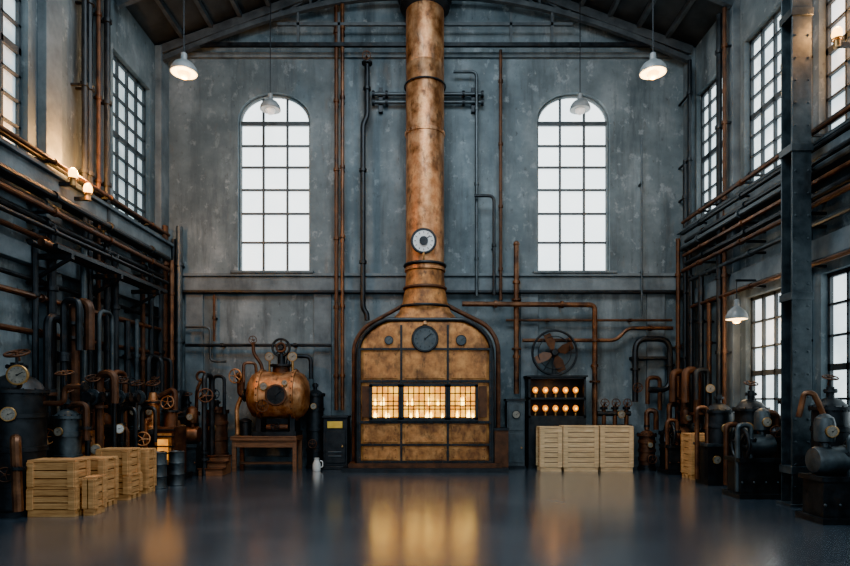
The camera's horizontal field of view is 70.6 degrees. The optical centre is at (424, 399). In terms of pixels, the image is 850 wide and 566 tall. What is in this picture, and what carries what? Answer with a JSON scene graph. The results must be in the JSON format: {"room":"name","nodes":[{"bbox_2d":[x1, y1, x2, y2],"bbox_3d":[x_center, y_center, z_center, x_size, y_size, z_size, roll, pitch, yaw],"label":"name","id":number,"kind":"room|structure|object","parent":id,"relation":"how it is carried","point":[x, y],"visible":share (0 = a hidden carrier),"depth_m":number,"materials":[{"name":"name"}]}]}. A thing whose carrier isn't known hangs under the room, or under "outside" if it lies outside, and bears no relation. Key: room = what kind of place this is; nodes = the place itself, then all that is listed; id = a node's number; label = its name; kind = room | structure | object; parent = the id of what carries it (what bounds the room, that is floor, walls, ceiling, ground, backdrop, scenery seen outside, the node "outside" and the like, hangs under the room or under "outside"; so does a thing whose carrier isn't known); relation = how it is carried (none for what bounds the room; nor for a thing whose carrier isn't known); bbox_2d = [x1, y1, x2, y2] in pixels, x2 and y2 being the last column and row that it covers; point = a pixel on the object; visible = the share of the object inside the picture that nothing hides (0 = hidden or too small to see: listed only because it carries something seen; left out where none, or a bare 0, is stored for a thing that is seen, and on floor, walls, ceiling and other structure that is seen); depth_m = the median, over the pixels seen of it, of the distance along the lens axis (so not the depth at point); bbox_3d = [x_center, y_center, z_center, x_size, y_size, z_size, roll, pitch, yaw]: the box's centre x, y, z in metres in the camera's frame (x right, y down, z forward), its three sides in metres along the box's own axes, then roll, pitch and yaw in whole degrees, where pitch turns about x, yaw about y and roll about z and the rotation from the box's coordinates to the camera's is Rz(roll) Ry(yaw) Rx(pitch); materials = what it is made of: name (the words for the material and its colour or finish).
{"room":"power station hall","nodes":[
{"label":"power station hall","id":0,"kind":"room"},
{"bbox_2d":[0,0,154,417],"bbox_3d":[-6.725,-3.475,7.000,0.350,10.250,16.000,0,0,0],"label":"wall","id":1,"kind":"structure","parent":0,"point":[130,44],"depth_m":11.09,"materials":[{"name":"paint"}]},
{"bbox_2d":[0,0,20,148],"bbox_3d":[-6.705,-5.725,9.000,0.090,3.490,1.920,0,0,0],"label":"window","id":2,"kind":"structure","parent":1,"relation":"in","point":[10,10],"depth_m":9.72,"materials":[{"name":"white glass"}]},
{"bbox_2d":[59,167,78,186],"bbox_3d":[-6.234,-3.806,10.230,0.631,0.312,0.164,0,0,0],"label":"lamp","id":3,"kind":"object","parent":1,"relation":"attached to","point":[72,173],"visible":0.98,"depth_m":10.20,"materials":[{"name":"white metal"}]},
{"bbox_2d":[74,183,92,200],"bbox_3d":[-6.234,-3.706,10.680,0.631,0.312,0.164,0,0,0],"label":"lamp","id":4,"kind":"object","parent":1,"relation":"attached to","point":[87,188],"visible":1,"depth_m":10.64,"materials":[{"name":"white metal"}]},
{"bbox_2d":[0,137,173,308],"bbox_3d":[-6.350,-3.010,6.895,0.400,1.620,15.790,0,0,0],"label":"trim","id":5,"kind":"structure","parent":1,"relation":"attached to","point":[11,249],"depth_m":10.45,"materials":[{"name":"metal"}]},
{"bbox_2d":[30,0,154,435],"bbox_3d":[-6.331,-3.425,11.757,0.436,9.650,4.260,0,0,0],"label":"pipes","id":6,"kind":"object","parent":1,"relation":"attached to","point":[111,294],"visible":0.43,"depth_m":11.54,"materials":[{"name":"black metal"}]},
{"bbox_2d":[26,238,167,312],"bbox_3d":[-6.149,-2.194,11.400,0.799,0.632,4.200,0,0,0],"label":"frame","id":7,"kind":"object","parent":1,"relation":"attached to","point":[58,252],"visible":0.9,"depth_m":10.74,"materials":[{"name":"black metal"}]},
{"bbox_2d":[113,54,145,226],"bbox_3d":[-6.705,-5.725,13.450,0.090,3.490,1.820,0,0,0],"label":"window","id":8,"kind":"structure","parent":1,"relation":"in","point":[129,96],"depth_m":13.60,"materials":[{"name":"white glass"}]},
{"bbox_2d":[37,0,812,429],"bbox_3d":[0.025,-3.600,8.375,13.150,10.000,13.190,0,0,0],"label":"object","id":9,"kind":"structure","parent":1,"relation":"attached to","point":[49,12],"depth_m":12.55,"materials":[{"name":"metal"}]},
{"bbox_2d":[207,400,228,454],"bbox_3d":[-4.950,0.825,14.171,0.580,1.650,0.738,0,0,0],"label":"storage tank","id":10,"kind":"object","parent":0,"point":[221,420],"visible":0.42,"depth_m":14.06,"materials":[{"name":"black metal"}]},
{"bbox_2d":[126,0,722,46],"bbox_3d":[0.025,-9.913,7.175,13.750,2.626,16.350,0,0,0],"label":"ceiling","id":11,"kind":"structure","parent":0,"point":[701,16],"depth_m":14.19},
{"bbox_2d":[170,0,197,79],"bbox_3d":[-4.620,-7.733,11.500,0.500,3.166,0.500,0,0,0],"label":"pendant lamp","id":12,"kind":"object","parent":11,"relation":"hanging from","point":[182,68],"visible":1,"depth_m":11.44,"materials":[{"name":"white metal"}]},
{"bbox_2d":[260,0,280,114],"bbox_3d":[-3.660,-8.208,14.200,0.480,2.917,0.480,0,0,0],"label":"pendant lamp","id":13,"kind":"object","parent":11,"relation":"hanging from","point":[269,106],"visible":1,"depth_m":14.14,"materials":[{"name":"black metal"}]},
{"bbox_2d":[570,0,590,114],"bbox_3d":[3.670,-8.207,14.200,0.480,2.913,0.480,0,0,0],"label":"pendant lamp","id":14,"kind":"object","parent":11,"relation":"hanging from","point":[580,106],"visible":1,"depth_m":14.14,"materials":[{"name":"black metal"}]},
{"bbox_2d":[639,0,666,79],"bbox_3d":[4.370,-7.779,11.500,0.500,3.257,0.500,0,0,0],"label":"pendant lamp","id":15,"kind":"object","parent":11,"relation":"hanging from","point":[654,68],"visible":1,"depth_m":11.44,"materials":[{"name":"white metal"}]},
{"bbox_2d":[0,466,849,565],"bbox_3d":[0.025,1.750,7.175,13.850,0.200,16.350,0,0,0],"label":"floor","id":16,"kind":"structure","parent":0,"point":[250,515],"depth_m":7.82,"materials":[{"name":"concrete"}]},
{"bbox_2d":[0,349,89,517],"bbox_3d":[-5.737,0.421,8.734,1.439,2.458,1.105,0,0,0],"label":"boiler","id":17,"kind":"object","parent":16,"relation":"on","point":[24,403],"visible":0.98,"depth_m":8.53,"materials":[{"name":"black metal"}]},
{"bbox_2d":[26,485,82,516],"bbox_3d":[-5.265,1.440,8.650,0.714,0.420,0.448,0,0,0],"label":"wooden crate","id":18,"kind":"object","parent":16,"relation":"on","point":[40,501],"visible":0.78,"depth_m":8.45,"materials":[{"name":"brown wood"}]},
{"bbox_2d":[26,458,90,486],"bbox_3d":[-5.275,1.040,8.650,0.694,0.380,0.428,0,0,0],"label":"wooden crate","id":19,"kind":"object","parent":18,"relation":"on","point":[41,472],"visible":0.92,"depth_m":8.46,"materials":[{"name":"brown wood"}]},
{"bbox_2d":[43,297,94,457],"bbox_3d":[-5.924,-0.041,9.908,0.540,3.382,0.982,0,0,8],"label":"standing pipework","id":20,"kind":"object","parent":16,"relation":"on","point":[71,331],"visible":0.51,"depth_m":9.90,"materials":[{"name":"black metal"}]},
{"bbox_2d":[50,389,91,457],"bbox_3d":[-5.745,0.729,9.586,0.565,1.842,0.646,0,0,39],"label":"vessel","id":21,"kind":"object","parent":16,"relation":"on","point":[67,433],"visible":0.66,"depth_m":9.52,"materials":[{"name":"black metal"}]},
{"bbox_2d":[91,421,94,444],"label":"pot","id":22,"kind":"object","parent":16,"relation":"on","point":[92,439],"depth_m":10.47,"materials":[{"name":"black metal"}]},
{"bbox_2d":[82,475,106,515],"bbox_3d":[-4.795,1.375,8.700,0.194,0.550,0.348,0,0,0],"label":"wooden crate","id":23,"kind":"object","parent":16,"relation":"on","point":[94,487],"visible":1,"depth_m":8.55,"materials":[{"name":"brown wood"}]},
{"bbox_2d":[75,456,118,506],"bbox_3d":[-5.150,1.270,9.350,0.544,0.760,0.448,0,0,0],"label":"wooden crate","id":24,"kind":"object","parent":16,"relation":"on","point":[108,466],"visible":0.34,"depth_m":9.35,"materials":[{"name":"brown wood"}]},
{"bbox_2d":[91,309,127,435],"bbox_3d":[-6.030,-0.020,11.548,0.692,3.340,1.454,0,0,10],"label":"standing pipework","id":25,"kind":"object","parent":16,"relation":"on","point":[99,315],"visible":0.11,"depth_m":11.46,"materials":[{"name":"metal"}]},
{"bbox_2d":[81,374,145,455],"bbox_3d":[-5.594,0.611,10.852,0.332,2.102,1.900,0,0,0],"label":"header","id":26,"kind":"object","parent":16,"relation":"on","point":[92,396],"visible":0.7,"depth_m":10.81,"materials":[{"name":"black metal"}]},
{"bbox_2d":[104,412,132,447],"bbox_3d":[-5.950,0.943,11.420,0.760,1.415,0.660,0,0,0],"label":"pump","id":27,"kind":"object","parent":16,"relation":"on","point":[128,438],"visible":0.21,"depth_m":11.33,"materials":[{"name":"black metal"}]},
{"bbox_2d":[91,370,156,454],"bbox_3d":[-5.466,0.566,10.982,0.519,2.168,1.802,0,0,0],"label":"standing pipework","id":28,"kind":"object","parent":16,"relation":"on","point":[99,407],"visible":0.71,"depth_m":10.25,"materials":[{"name":"brown metal"}]},
{"bbox_2d":[117,472,142,499],"bbox_3d":[-5.145,1.440,10.075,0.594,0.420,0.498,0,0,0],"label":"wooden crate","id":29,"kind":"object","parent":16,"relation":"on","point":[130,486],"visible":0.48,"depth_m":9.89,"materials":[{"name":"brown wood"}]},
{"bbox_2d":[95,447,140,474],"bbox_3d":[-5.145,1.020,10.075,0.554,0.420,0.458,0,0,0],"label":"wooden crate","id":30,"kind":"object","parent":29,"relation":"on","point":[129,457],"visible":0.7,"depth_m":9.88,"materials":[{"name":"brown wood"}]},
{"bbox_2d":[140,448,156,493],"bbox_3d":[-5.100,1.260,10.725,0.444,0.780,0.398,0,0,0],"label":"wooden crate","id":31,"kind":"object","parent":16,"relation":"on","point":[148,455],"visible":0.54,"depth_m":10.62,"materials":[{"name":"brown wood"}]},
{"bbox_2d":[145,376,166,426],"bbox_3d":[-5.980,0.559,13.221,0.460,2.183,0.618,0,0,0],"label":"standing pipework","id":32,"kind":"object","parent":16,"relation":"on","point":[153,377],"visible":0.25,"depth_m":13.25,"materials":[{"name":"black metal"}]},
{"bbox_2d":[128,380,191,482],"bbox_3d":[-5.550,0.614,12.350,1.140,2.072,1.000,0,0,0],"label":"engine","id":33,"kind":"object","parent":16,"relation":"on","point":[171,436],"visible":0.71,"depth_m":12.26,"materials":[{"name":"black metal"}]},
{"bbox_2d":[155,451,167,488],"bbox_3d":[-5.000,1.302,11.250,0.324,0.695,0.324,0,0,0],"label":"drum","id":34,"kind":"object","parent":16,"relation":"on","point":[162,463],"visible":0.61,"depth_m":11.15,"materials":[{"name":"metal"}]},
{"bbox_2d":[145,354,189,425],"bbox_3d":[-5.870,0.308,13.613,0.960,2.684,1.843,0,0,0],"label":"standing pipework","id":35,"kind":"object","parent":16,"relation":"on","point":[159,361],"visible":0.12,"depth_m":13.54,"materials":[{"name":"black metal"}]},
{"bbox_2d":[168,450,184,485],"bbox_3d":[-4.820,1.312,11.650,0.304,0.675,0.304,0,0,0],"label":"drum","id":36,"kind":"object","parent":16,"relation":"on","point":[176,462],"visible":1,"depth_m":11.53,"materials":[{"name":"metal"}]},
{"bbox_2d":[178,406,201,475],"bbox_3d":[-5.350,0.892,13.350,0.760,1.515,0.660,0,0,0],"label":"pump","id":37,"kind":"object","parent":16,"relation":"on","point":[193,433],"visible":0.46,"depth_m":13.22,"materials":[{"name":"black metal"}]},
{"bbox_2d":[178,371,205,425],"bbox_3d":[-5.550,0.481,14.103,0.691,2.338,0.694,0,0,-34],"label":"standing pipework","id":38,"kind":"object","parent":16,"relation":"on","point":[187,402],"visible":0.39,"depth_m":14.00,"materials":[{"name":"black metal"}]},
{"bbox_2d":[198,373,225,475],"bbox_3d":[-4.761,0.522,13.351,0.422,2.255,1.151,0,0,0],"label":"standing pipework","id":39,"kind":"object","parent":16,"relation":"on","point":[204,398],"visible":1,"depth_m":13.31,"materials":[{"name":"black metal"}]},
{"bbox_2d":[197,455,231,475],"bbox_3d":[-4.660,1.445,13.310,0.560,0.410,0.620,0,0,0],"label":"steps","id":40,"kind":"structure","parent":16,"relation":"on","point":[217,465],"depth_m":13.22,"materials":[{"name":"brown wood"}]},
{"bbox_2d":[230,434,302,471],"bbox_3d":[-3.695,1.240,14.075,1.510,0.820,0.770,0,0,0],"label":"bench","id":41,"kind":"object","parent":16,"relation":"on","point":[238,441],"visible":0.83,"depth_m":13.74,"materials":[{"name":"brown wood"}]},
{"bbox_2d":[228,336,312,435],"bbox_3d":[-3.655,-0.340,14.092,1.890,2.339,1.310,0,0,0],"label":"boiler","id":42,"kind":"object","parent":41,"relation":"on","point":[278,398],"visible":1,"depth_m":13.82,"materials":[{"name":"orange metal"}]},
{"bbox_2d":[306,383,324,468],"bbox_3d":[-2.660,0.619,14.471,0.480,2.062,0.638,0,0,0],"label":"tank","id":43,"kind":"object","parent":16,"relation":"on","point":[314,429],"visible":0.92,"depth_m":14.37,"materials":[{"name":"black metal"}]},
{"bbox_2d":[312,458,322,470],"bbox_3d":[-2.508,1.500,13.941,0.219,0.300,0.189,0,0,36],"label":"jug","id":44,"kind":"object","parent":16,"relation":"on","point":[316,464],"visible":1,"depth_m":13.88,"materials":[{"name":"white ceramic"}]},
{"bbox_2d":[322,415,350,469],"bbox_3d":[-2.135,1.015,14.470,0.630,1.270,0.540,0,0,0],"label":"cabinet","id":45,"kind":"object","parent":16,"relation":"on","point":[336,428],"visible":0.88,"depth_m":14.23,"materials":[{"name":"black metal"}]},
{"bbox_2d":[341,268,508,472],"bbox_3d":[0.020,-0.700,14.264,3.840,4.700,1.368,0,0,0],"label":"copper furnace","id":46,"kind":"object","parent":16,"relation":"on","point":[423,376],"visible":1,"depth_m":13.77,"materials":[{"name":"brown metal"}]},
{"bbox_2d":[398,0,451,272],"bbox_3d":[0.000,-7.333,14.340,1.310,8.546,1.310,0,0,0],"label":"chimney","id":47,"kind":"object","parent":46,"relation":"on","point":[424,134],"depth_m":13.94,"materials":[{"name":"brown metal"}]},
{"bbox_2d":[504,399,525,468],"bbox_3d":[2.190,0.810,14.624,0.480,1.680,0.512,0,0,0],"label":"tall cabinet","id":48,"kind":"object","parent":16,"relation":"on","point":[514,408],"visible":0.98,"depth_m":14.43,"materials":[{"name":"metal"}]},
{"bbox_2d":[536,426,561,471],"bbox_3d":[2.900,1.135,14.040,0.524,1.030,0.528,0,0,0],"label":"wooden crate","id":49,"kind":"object","parent":16,"relation":"on","point":[548,438],"visible":1,"depth_m":13.80,"materials":[{"name":"brown wood"}]},
{"bbox_2d":[523,375,587,468],"bbox_3d":[3.170,0.530,14.630,1.460,2.240,0.580,0,0,0],"label":"display cabinet","id":50,"kind":"object","parent":16,"relation":"on","point":[551,400],"visible":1,"depth_m":14.53,"materials":[{"name":"black metal"}]},
{"bbox_2d":[531,329,577,374],"bbox_3d":[3.150,-1.149,14.610,1.136,1.137,0.200,0,0,0],"label":"ventilation fan","id":51,"kind":"object","parent":50,"relation":"on","point":[557,362],"visible":0.98,"depth_m":14.57,"materials":[{"name":"brown metal"}]},
{"bbox_2d":[559,425,598,471],"bbox_3d":[3.590,1.125,14.040,0.824,1.050,0.528,0,0,0],"label":"wooden crate","id":52,"kind":"object","parent":16,"relation":"on","point":[580,443],"visible":0.8,"depth_m":13.80,"materials":[{"name":"brown wood"}]},
{"bbox_2d":[595,425,633,471],"bbox_3d":[4.415,1.125,14.040,0.774,1.050,0.528,0,0,0],"label":"wooden crate","id":53,"kind":"object","parent":16,"relation":"on","point":[616,442],"visible":0.77,"depth_m":13.80,"materials":[{"name":"brown wood"}]},
{"bbox_2d":[597,398,631,425],"bbox_3d":[4.606,0.807,14.680,0.811,1.686,0.439,0,0,0],"label":"valve manifold","id":54,"kind":"object","parent":16,"relation":"on","point":[626,413],"visible":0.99,"depth_m":14.55,"materials":[{"name":"brown metal"}]},
{"bbox_2d":[637,408,658,470],"bbox_3d":[5.270,0.920,14.121,0.480,1.459,0.598,0,0,0],"label":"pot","id":55,"kind":"object","parent":16,"relation":"on","point":[647,458],"visible":1,"depth_m":14.08,"materials":[{"name":"black metal"}]},
{"bbox_2d":[658,402,679,467],"bbox_3d":[5.790,0.846,14.121,0.500,1.609,0.638,0,0,0],"label":"standing pipework","id":56,"kind":"object","parent":16,"relation":"on","point":[670,405],"visible":0.14,"depth_m":14.15,"materials":[{"name":"black metal"}]},
{"bbox_2d":[657,407,692,474],"bbox_3d":[5.720,0.905,13.470,0.760,1.490,0.660,0,0,0],"label":"pump","id":57,"kind":"object","parent":16,"relation":"on","point":[670,453],"visible":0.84,"depth_m":13.34,"materials":[{"name":"black metal"}]},
{"bbox_2d":[669,366,714,432],"bbox_3d":[5.905,0.458,13.480,0.605,2.385,1.364,0,0,0],"label":"standing pipework","id":58,"kind":"object","parent":16,"relation":"on","point":[684,374],"visible":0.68,"depth_m":13.05,"materials":[{"name":"brown metal"}]},
{"bbox_2d":[681,433,704,479],"bbox_3d":[5.750,1.175,12.625,0.544,0.950,0.498,0,0,0],"label":"wooden crate","id":59,"kind":"object","parent":16,"relation":"on","point":[687,439],"visible":0.52,"depth_m":12.47,"materials":[{"name":"brown wood"}]},
{"bbox_2d":[693,395,733,485],"bbox_3d":[5.718,0.775,11.771,0.825,1.750,0.738,0,0,0],"label":"vessel","id":60,"kind":"object","parent":16,"relation":"on","point":[709,453],"visible":0.62,"depth_m":11.65,"materials":[{"name":"black metal"}]},
{"bbox_2d":[723,380,770,484],"bbox_3d":[5.884,0.645,10.919,0.766,2.010,0.621,0,0,-25],"label":"cylinder","id":61,"kind":"object","parent":16,"relation":"on","point":[744,411],"visible":0.4,"depth_m":10.90,"materials":[{"name":"black metal"}]},
{"bbox_2d":[722,408,780,498],"bbox_3d":[5.600,0.892,10.220,0.760,1.515,0.660,0,0,0],"label":"pump","id":62,"kind":"object","parent":16,"relation":"on","point":[753,473],"visible":1,"depth_m":10.06,"materials":[{"name":"black metal"}]},
{"bbox_2d":[733,399,779,491],"bbox_3d":[6.130,0.815,10.990,0.580,1.670,1.083,0,0,0],"label":"standing pipework","id":63,"kind":"object","parent":16,"relation":"on","point":[774,431],"visible":0.14,"depth_m":10.62,"materials":[{"name":"metal"}]},
{"bbox_2d":[778,399,780,492],"bbox_3d":[6.181,0.614,10.084,0.439,2.073,0.592,0,0,31],"label":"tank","id":64,"kind":"object","parent":16,"relation":"on","point":[779,400],"visible":0.05,"depth_m":10.21,"materials":[{"name":"black metal"}]},
{"bbox_2d":[776,0,813,506],"bbox_3d":[5.830,-3.611,9.430,0.400,10.523,0.400,0,0,0],"label":"steel column","id":65,"kind":"structure","parent":16,"relation":"on","point":[796,296],"depth_m":9.28,"materials":[{"name":"black metal"}]},
{"bbox_2d":[795,413,849,524],"bbox_3d":[5.620,0.917,8.170,0.760,1.465,0.660,0,0,0],"label":"pump","id":66,"kind":"object","parent":16,"relation":"on","point":[826,490],"visible":1,"depth_m":8.05,"materials":[{"name":"black metal"}]},
{"bbox_2d":[796,374,849,472],"bbox_3d":[5.884,0.635,8.779,0.798,2.031,0.564,0,0,-38],"label":"cylinder","id":67,"kind":"object","parent":16,"relation":"on","point":[838,409],"visible":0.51,"depth_m":8.66,"materials":[{"name":"black metal"}]},
{"bbox_2d":[155,0,694,37],"bbox_3d":[0.000,-9.707,6.990,11.900,1.840,15.980,0,0,0],"label":"roof","id":68,"kind":"structure","parent":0,"point":[160,3],"depth_m":14.08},
{"bbox_2d":[115,0,734,8],"bbox_3d":[0.000,-9.622,12.600,13.069,2.756,0.140,0,0,0],"label":"roof truss","id":69,"kind":"object","parent":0,"point":[121,4],"depth_m":12.57,"materials":[{"name":"black metal"}]},
{"bbox_2d":[169,0,682,455],"bbox_3d":[0.025,-4.728,15.175,13.750,12.756,0.350,0,0,0],"label":"wall","id":70,"kind":"structure","parent":0,"point":[205,111],"depth_m":15.00,"materials":[{"name":"paint"}]},
{"bbox_2d":[155,225,184,409],"bbox_3d":[-6.185,-1.450,14.635,0.548,5.600,0.728,0,0,0],"label":"pipes","id":71,"kind":"object","parent":70,"relation":"attached to","point":[176,265],"visible":0.59,"depth_m":14.63,"materials":[{"name":"brown metal"}]},
{"bbox_2d":[185,326,226,362],"bbox_3d":[-5.400,-1.375,14.878,1.000,0.910,0.242,0,0,0],"label":"pipe","id":72,"kind":"object","parent":70,"relation":"attached to","point":[206,327],"visible":0.98,"depth_m":14.78,"materials":[{"name":"metal"}]},
{"bbox_2d":[212,294,217,340],"bbox_3d":[-5.200,-2.025,14.878,0.087,1.150,0.242,0,0,0],"label":"riser pipe","id":73,"kind":"object","parent":70,"relation":"attached to","point":[213,316],"visible":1,"depth_m":14.77,"materials":[{"name":"brown metal"}]},
{"bbox_2d":[185,343,331,347],"bbox_3d":[-4.100,-1.350,14.861,3.600,0.116,0.277,0,0,0],"label":"pipe","id":74,"kind":"object","parent":70,"relation":"attached to","point":[295,345],"visible":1,"depth_m":14.74,"materials":[{"name":"black metal"}]},
{"bbox_2d":[239,95,309,269],"bbox_3d":[-3.775,-5.415,15.166,1.828,4.569,0.089,0,0,0],"label":"window","id":75,"kind":"structure","parent":70,"relation":"in","point":[274,166],"depth_m":15.21,"materials":[{"name":"white glass"}]},
{"bbox_2d":[333,5,338,409],"bbox_3d":[-2.170,-4.800,14.813,0.145,10.100,0.372,0,0,0],"label":"riser pipe","id":76,"kind":"object","parent":70,"relation":"attached to","point":[335,32],"visible":0.99,"depth_m":14.65,"materials":[{"name":"brown metal"}]},
{"bbox_2d":[340,3,344,409],"bbox_3d":[-2.020,-4.850,14.807,0.130,10.200,0.384,0,0,0],"label":"riser pipe","id":77,"kind":"object","parent":70,"relation":"attached to","point":[342,27],"visible":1,"depth_m":14.64,"materials":[{"name":"orange metal"}]},
{"bbox_2d":[359,50,371,320],"bbox_3d":[-1.452,-5.215,14.771,0.324,6.530,0.457,0,0,0],"label":"riser pipe","id":78,"kind":"object","parent":70,"relation":"attached to","point":[366,63],"visible":1,"depth_m":14.65,"materials":[{"name":"black metal"}]},
{"bbox_2d":[185,294,664,455],"bbox_3d":[0.000,-0.625,14.965,11.940,4.050,0.070,0,0,0],"label":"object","id":79,"kind":"structure","parent":70,"relation":"attached to","point":[194,303],"depth_m":14.93,"materials":[{"name":"metal"}]},
{"bbox_2d":[175,52,674,58],"bbox_3d":[0.025,-8.590,14.960,13.150,0.120,0.080,0,0,0],"label":"trim","id":80,"kind":"structure","parent":70,"relation":"attached to","point":[192,55],"depth_m":14.92,"materials":[{"name":"metal"}]},
{"bbox_2d":[168,270,682,293],"bbox_3d":[0.025,-2.920,14.880,13.150,0.540,0.240,0,0,0],"label":"trim","id":81,"kind":"structure","parent":70,"relation":"attached to","point":[236,281],"depth_m":14.86,"materials":[{"name":"concrete"}]},
{"bbox_2d":[372,76,483,113],"bbox_3d":[0.070,-7.450,14.417,2.774,0.600,1.163,0,0,0],"label":"support bracket","id":82,"kind":"object","parent":70,"relation":"attached to","point":[380,93],"visible":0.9,"depth_m":14.81,"materials":[{"name":"metal"}]},
{"bbox_2d":[231,456,659,465],"bbox_3d":[0.025,1.525,14.955,13.150,0.250,0.090,0,0,0],"label":"baseboard","id":83,"kind":"structure","parent":70,"relation":"attached to","point":[246,458],"depth_m":14.91,"materials":[{"name":"concrete"}]},
{"bbox_2d":[453,70,478,296],"bbox_3d":[1.014,-5.330,14.845,0.628,5.560,0.307,0,0,0],"label":"riser pipe","id":84,"kind":"object","parent":70,"relation":"attached to","point":[476,108],"visible":1,"depth_m":14.72,"materials":[{"name":"metal"}]},
{"bbox_2d":[474,194,495,294],"bbox_3d":[1.469,-3.780,14.771,0.538,2.460,0.457,0,0,0],"label":"pipe","id":85,"kind":"object","parent":70,"relation":"attached to","point":[493,249],"visible":1,"depth_m":14.57,"materials":[{"name":"black metal"}]},
{"bbox_2d":[498,49,502,300],"bbox_3d":[1.860,-5.525,14.845,0.116,6.150,0.307,0,0,0],"label":"riser pipe","id":86,"kind":"object","parent":70,"relation":"attached to","point":[500,81],"visible":1,"depth_m":14.72,"materials":[{"name":"brown metal"}]},
{"bbox_2d":[512,241,520,393],"bbox_3d":[2.240,-2.025,14.790,0.240,3.750,0.417,0,0,0],"label":"pipe","id":87,"kind":"object","parent":70,"relation":"attached to","point":[516,281],"visible":1,"depth_m":14.64,"materials":[{"name":"orange metal"}]},
{"bbox_2d":[462,300,599,424],"bbox_3d":[2.594,-0.885,14.745,3.393,3.070,0.508,0,0,0],"label":"pipe","id":88,"kind":"object","parent":70,"relation":"attached to","point":[495,304],"visible":0.98,"depth_m":14.63,"materials":[{"name":"orange metal"}]},
{"bbox_2d":[537,95,607,269],"bbox_3d":[3.710,-5.415,15.166,1.838,4.569,0.089,0,0,0],"label":"window","id":89,"kind":"structure","parent":70,"relation":"in","point":[572,149],"depth_m":15.21,"materials":[{"name":"white glass"}]},
{"bbox_2d":[506,318,671,321],"bbox_3d":[4.050,-1.970,14.888,4.100,0.087,0.222,0,0,0],"label":"pipe","id":90,"kind":"object","parent":70,"relation":"attached to","point":[546,319],"visible":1,"depth_m":14.79,"materials":[{"name":"brown metal"}]},
{"bbox_2d":[522,325,672,342],"bbox_3d":[4.250,-1.620,14.857,3.700,0.430,0.284,0,0,0],"label":"pipe","id":91,"kind":"object","parent":70,"relation":"attached to","point":[650,327],"visible":0.96,"depth_m":14.74,"materials":[{"name":"orange metal"}]},
{"bbox_2d":[638,138,642,316],"bbox_3d":[5.350,-4.250,14.881,0.072,4.400,0.235,0,0,0],"label":"riser pipe","id":92,"kind":"object","parent":70,"relation":"attached to","point":[641,182],"visible":0.96,"depth_m":14.78,"materials":[{"name":"metal"}]},
{"bbox_2d":[629,336,674,409],"bbox_3d":[5.574,-0.659,14.750,1.092,1.819,0.498,0,0,0],"label":"loop","id":93,"kind":"object","parent":70,"relation":"attached to","point":[635,357],"visible":0.98,"depth_m":14.65,"materials":[{"name":"black metal"}]},
{"bbox_2d":[672,59,692,426],"bbox_3d":[6.275,-3.400,14.663,0.295,9.500,0.672,0,0,0],"label":"pipe","id":94,"kind":"object","parent":70,"relation":"attached to","point":[687,164],"visible":0.57,"depth_m":14.60,"materials":[{"name":"black metal"}]},
{"bbox_2d":[158,0,693,62],"bbox_3d":[0.000,-9.622,14.650,13.069,2.756,0.140,0,0,0],"label":"roof truss","id":95,"kind":"object","parent":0,"point":[207,37],"depth_m":14.61,"materials":[{"name":"black metal"}]},
{"bbox_2d":[695,0,849,422],"bbox_3d":[6.775,-3.475,7.000,0.350,10.250,16.000,0,0,0],"label":"wall","id":96,"kind":"structure","parent":0,"point":[754,14],"depth_m":11.91,"materials":[{"name":"paint"}]},
{"bbox_2d":[701,80,715,215],"bbox_3d":[6.755,-5.800,13.815,0.090,3.340,1.650,0,0,0],"label":"window","id":97,"kind":"structure","parent":96,"relation":"in","point":[708,98],"depth_m":14.20,"materials":[{"name":"white glass"}]},
{"bbox_2d":[725,281,747,323],"bbox_3d":[6.050,-1.890,11.650,0.400,0.820,0.400,0,0,0],"label":"pendant lamp","id":98,"kind":"object","parent":96,"relation":"attached to","point":[735,314],"visible":1,"depth_m":11.56,"materials":[{"name":"white metal"}]},
{"bbox_2d":[688,7,812,424],"bbox_3d":[6.406,-3.425,12.210,0.386,9.650,4.125,0,0,0],"label":"pipes","id":99,"kind":"object","parent":96,"relation":"attached to","point":[721,276],"visible":0.35,"depth_m":12.79,"materials":[{"name":"black metal"}]},
{"bbox_2d":[677,118,849,303],"bbox_3d":[6.400,-3.215,6.895,0.400,1.830,15.790,0,0,0],"label":"trim","id":100,"kind":"structure","parent":96,"relation":"attached to","point":[837,241],"depth_m":11.06,"materials":[{"name":"metal"}]},
{"bbox_2d":[750,8,780,180],"bbox_3d":[6.755,-5.800,11.540,0.090,3.340,1.840,0,0,0],"label":"window","id":101,"kind":"structure","parent":96,"relation":"in","point":[765,47],"depth_m":11.91,"materials":[{"name":"white glass"}]},
{"bbox_2d":[751,289,780,413],"bbox_3d":[6.755,-0.800,11.515,0.090,2.740,1.790,0,0,0],"label":"window","id":102,"kind":"structure","parent":96,"relation":"in","point":[765,308],"depth_m":11.88,"materials":[{"name":"white glass"}]},
{"bbox_2d":[826,0,849,132],"bbox_3d":[6.755,-5.800,9.075,0.090,3.340,2.070,0,0,0],"label":"window","id":103,"kind":"structure","parent":96,"relation":"in","point":[837,11],"depth_m":9.85,"materials":[{"name":"white glass"}]},
{"bbox_2d":[828,267,849,405],"bbox_3d":[6.755,-0.800,9.050,0.090,2.740,2.020,0,0,0],"label":"window","id":104,"kind":"structure","parent":96,"relation":"in","point":[838,281],"depth_m":9.79,"materials":[{"name":"white glass"}]},
{"bbox_2d":[831,26,849,48],"bbox_3d":[6.384,-5.506,9.100,0.431,0.312,0.164,0,0,0],"label":"lamp","id":105,"kind":"object","parent":96,"relation":"attached to","point":[837,33],"visible":1,"depth_m":9.07,"materials":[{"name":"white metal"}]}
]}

